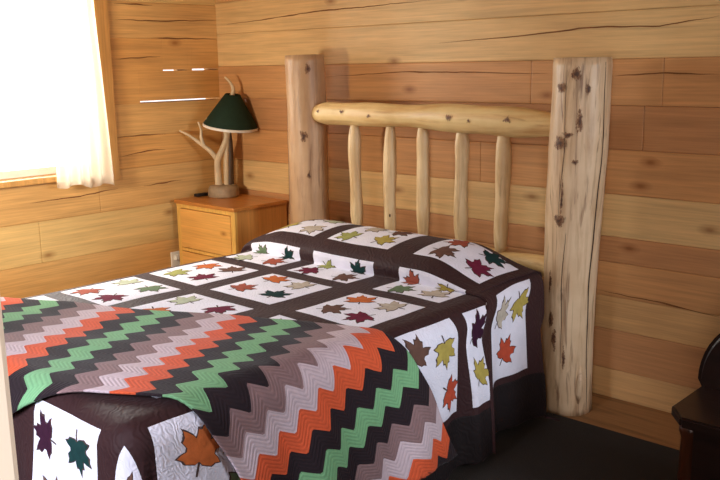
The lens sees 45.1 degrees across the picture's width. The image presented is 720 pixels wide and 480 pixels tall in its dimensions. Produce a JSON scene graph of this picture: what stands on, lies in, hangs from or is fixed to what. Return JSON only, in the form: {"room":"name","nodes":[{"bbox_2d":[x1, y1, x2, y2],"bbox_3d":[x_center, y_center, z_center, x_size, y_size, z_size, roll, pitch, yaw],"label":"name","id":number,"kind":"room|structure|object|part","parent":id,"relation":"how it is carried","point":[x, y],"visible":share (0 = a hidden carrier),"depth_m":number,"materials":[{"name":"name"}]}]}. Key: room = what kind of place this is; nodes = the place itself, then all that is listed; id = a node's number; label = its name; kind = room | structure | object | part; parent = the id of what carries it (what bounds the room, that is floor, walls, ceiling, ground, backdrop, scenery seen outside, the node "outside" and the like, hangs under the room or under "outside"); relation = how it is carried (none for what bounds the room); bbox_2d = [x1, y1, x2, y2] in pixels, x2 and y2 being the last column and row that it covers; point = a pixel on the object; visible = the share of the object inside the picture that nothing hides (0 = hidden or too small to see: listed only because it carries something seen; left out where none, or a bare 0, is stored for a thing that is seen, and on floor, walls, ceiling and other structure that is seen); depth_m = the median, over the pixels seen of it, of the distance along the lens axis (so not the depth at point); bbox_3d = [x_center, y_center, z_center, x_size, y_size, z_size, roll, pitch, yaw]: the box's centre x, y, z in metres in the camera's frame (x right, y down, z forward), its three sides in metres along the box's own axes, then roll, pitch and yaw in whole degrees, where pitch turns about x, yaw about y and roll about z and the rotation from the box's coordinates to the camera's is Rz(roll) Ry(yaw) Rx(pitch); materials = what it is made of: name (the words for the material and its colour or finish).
{"room":"bedroom","nodes":[
{"label":"bedroom","id":0,"kind":"room"},
{"bbox_2d":[0,0,223,297],"bbox_3d":[-2.445,-0.479,4.392,0.165,2.450,4.250,10,15,42],"label":"wall","id":1,"kind":"structure","parent":0,"point":[53,239],"depth_m":5.39,"materials":[{"name":"brown wood"}]},
{"bbox_2d":[0,0,119,188],"bbox_3d":[-2.023,-0.927,4.732,0.195,1.340,1.422,10,15,42],"label":"window","id":2,"kind":"structure","parent":1,"relation":"in","point":[38,175],"depth_m":5.12,"materials":[{"name":"brown wood"}]},
{"bbox_3d":[-2.058,-0.921,4.766,0.040,1.184,1.250,10,15,42],"label":"sash","id":3,"kind":"part","parent":2,"relation":"part of","materials":[{"name":"beige paint"}]},
{"bbox_3d":[-2.023,-0.316,4.843,0.195,0.034,1.320,10,15,42],"label":"sill","id":4,"kind":"part","parent":2,"relation":"part of","materials":[{"name":"brown wood"}]},
{"bbox_2d":[46,0,114,188],"bbox_3d":[-1.616,-0.916,4.940,0.089,1.255,0.350,10,15,42],"label":"curtain","id":5,"kind":"object","parent":2,"relation":"hanging from","point":[80,123],"visible":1,"depth_m":4.95,"materials":[{"name":"white fabric"}]},
{"bbox_3d":[-1.978,-0.919,4.691,0.027,1.340,1.422,10,15,42],"label":"casing","id":6,"kind":"part","parent":2,"relation":"part of","materials":[{"name":"brown wood"}]},
{"bbox_2d":[171,251,179,266],"bbox_3d":[-1.207,0.134,5.704,0.030,0.116,0.072,10,15,42],"label":"wall outlet","id":7,"kind":"object","parent":1,"relation":"attached to","point":[175,256],"visible":0.69,"depth_m":5.69,"materials":[{"name":"white plastic"}]},
{"bbox_2d":[215,0,719,412],"bbox_3d":[1.161,-0.468,4.033,5.920,2.450,0.165,10,15,42],"label":"wall","id":8,"kind":"structure","parent":0,"point":[657,303],"depth_m":4.16,"materials":[{"name":"brown wood"}]},
{"bbox_2d":[564,392,680,449],"bbox_3d":[-0.320,1.134,2.713,5.920,0.120,4.570,10,15,42],"label":"floor","id":9,"kind":"structure","parent":0,"point":[656,426],"depth_m":3.89,"materials":[{"name":"brown wood"}]},
{"bbox_2d":[174,194,287,264],"bbox_3d":[-0.825,0.112,5.615,0.615,0.755,0.435,10,15,42],"label":"nightstand","id":10,"kind":"object","parent":9,"relation":"on","point":[208,228],"visible":0.41,"depth_m":5.41,"materials":[{"name":"brown wood"}]},
{"bbox_3d":[-0.853,0.202,5.601,0.509,0.257,0.332,10,15,42],"label":"drawer","id":11,"kind":"part","parent":10,"relation":"part of","materials":[{"name":"brown wood"}]},
{"bbox_2d":[194,192,207,196],"bbox_3d":[-1.034,-0.302,5.728,0.040,0.020,0.130,10,15,42],"label":"remote control","id":12,"kind":"object","parent":10,"relation":"on","point":[203,193],"visible":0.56,"depth_m":5.70,"materials":[{"name":"black plastic"}]},
{"bbox_3d":[-0.858,-0.075,5.545,0.509,0.252,0.332,10,15,42],"label":"drawer","id":13,"kind":"part","parent":10,"relation":"part of","materials":[{"name":"brown wood"}]},
{"bbox_3d":[-0.957,0.154,5.479,0.591,0.731,0.022,10,15,42],"label":"frame","id":14,"kind":"part","parent":10,"relation":"part of","materials":[{"name":"brown wood"}]},
{"bbox_2d":[179,76,257,197],"bbox_3d":[-0.878,-0.662,5.589,0.464,0.774,0.356,-9,14,-34],"label":"table lamp","id":15,"kind":"object","parent":10,"relation":"on","point":[231,114],"visible":1,"depth_m":5.56,"materials":[{"name":"green fabric"}]},
{"bbox_3d":[-0.837,-0.738,5.605,0.358,0.073,0.358,-1,11,0],"label":"shade trim","id":16,"kind":"part","parent":15,"relation":"part of","materials":[{"name":"beige fabric"}]},
{"bbox_3d":[-0.838,-0.829,5.586,0.353,0.234,0.354,-1,11,0],"label":"lamp shade","id":17,"kind":"part","parent":15,"relation":"part of","materials":[{"name":"green fabric"}]},
{"bbox_3d":[-0.852,-0.571,5.647,0.054,0.474,0.046,-1,11,0],"label":"stem","id":18,"kind":"part","parent":15,"relation":"part of","materials":[{"name":"brown wood"}]},
{"bbox_3d":[-0.606,0.157,5.437,0.022,0.731,0.405,10,15,42],"label":"panel","id":19,"kind":"part","parent":10,"relation":"part of","materials":[{"name":"brown wood"}]},
{"bbox_2d":[285,54,612,415],"bbox_3d":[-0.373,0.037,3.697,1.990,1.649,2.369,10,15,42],"label":"headboard","id":20,"kind":"object","parent":9,"relation":"on","point":[577,125],"visible":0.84,"depth_m":3.94,"materials":[{"name":"beige wood"}]},
{"bbox_2d":[12,219,559,479],"bbox_3d":[-0.475,0.479,3.589,1.780,0.776,2.270,10,15,42],"label":"quilt","id":21,"kind":"object","parent":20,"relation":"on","point":[469,316],"visible":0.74,"depth_m":3.45,"materials":[{"name":"multicoloured fabric"}]},
{"bbox_2d":[0,297,457,479],"bbox_3d":[-0.760,0.610,2.984,2.112,0.567,0.934,1,12,11],"label":"afghan","id":22,"kind":"object","parent":21,"relation":"on","point":[282,399],"visible":0.99,"depth_m":2.82,"materials":[{"name":"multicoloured fabric"}]},
{"bbox_3d":[-0.294,-0.235,5.039,0.236,1.649,0.233,10,15,42],"label":"headboard post","id":23,"kind":"part","parent":20,"relation":"part of","materials":[{"name":"beige wood"}]},
{"bbox_3d":[0.330,-0.611,4.342,1.666,0.150,0.145,10,15,42],"label":"rail","id":24,"kind":"part","parent":20,"relation":"part of","materials":[{"name":"beige wood"}]},
{"bbox_3d":[0.343,0.036,4.487,1.683,0.109,0.104,10,15,42],"label":"rail","id":25,"kind":"part","parent":20,"relation":"part of","materials":[{"name":"beige wood"}]},
{"bbox_3d":[0.965,-0.002,3.889,0.270,1.603,0.255,10,15,42],"label":"headboard post","id":26,"kind":"part","parent":20,"relation":"part of","materials":[{"name":"beige wood"}]},
{"bbox_2d":[447,411,679,479],"bbox_3d":[-0.184,1.135,2.362,4.830,0.012,3.834,10,15,42],"label":"carpet","id":27,"kind":"object","parent":9,"relation":"on","point":[539,448],"visible":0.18,"depth_m":3.51,"materials":[{"name":"black carpet"}]},
{"bbox_2d":[671,334,719,479],"bbox_3d":[1.516,0.670,2.676,1.050,0.718,0.455,10,15,42],"label":"chair","id":28,"kind":"object","parent":27,"relation":"on","point":[697,415],"visible":1,"depth_m":2.84,"materials":[{"name":"brown wood"}]},
{"bbox_3d":[1.093,0.795,2.886,0.076,0.404,0.076,10,15,42],"label":"corner post","id":29,"kind":"part","parent":28,"relation":"part of","materials":[{"name":"brown wood"}]},
{"bbox_3d":[1.514,0.610,2.663,1.020,0.035,0.455,10,15,42],"label":"seat","id":30,"kind":"part","parent":28,"relation":"part of","materials":[{"name":"brown wood"}]},
{"bbox_3d":[1.387,0.851,2.568,0.820,0.395,0.020,10,15,42],"label":"panel","id":31,"kind":"part","parent":28,"relation":"part of","materials":[{"name":"brown wood"}]},
{"bbox_3d":[1.606,0.459,2.736,1.050,0.330,0.100,10,15,42],"label":"backrest","id":32,"kind":"part","parent":28,"relation":"part of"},
{"bbox_3d":[-1.845,0.216,0.886,5.920,2.450,0.164,10,15,42],"label":"wall","id":33,"kind":"structure","parent":0,"visible":0},
{"bbox_2d":[0,299,18,479],"bbox_3d":[-0.425,0.526,0.238,0.041,2.010,0.740,10,15,42],"label":"door","id":34,"kind":"structure","parent":33,"relation":"in","point":[8,458],"depth_m":0.41,"materials":[{"name":"beige paint"}]}
]}

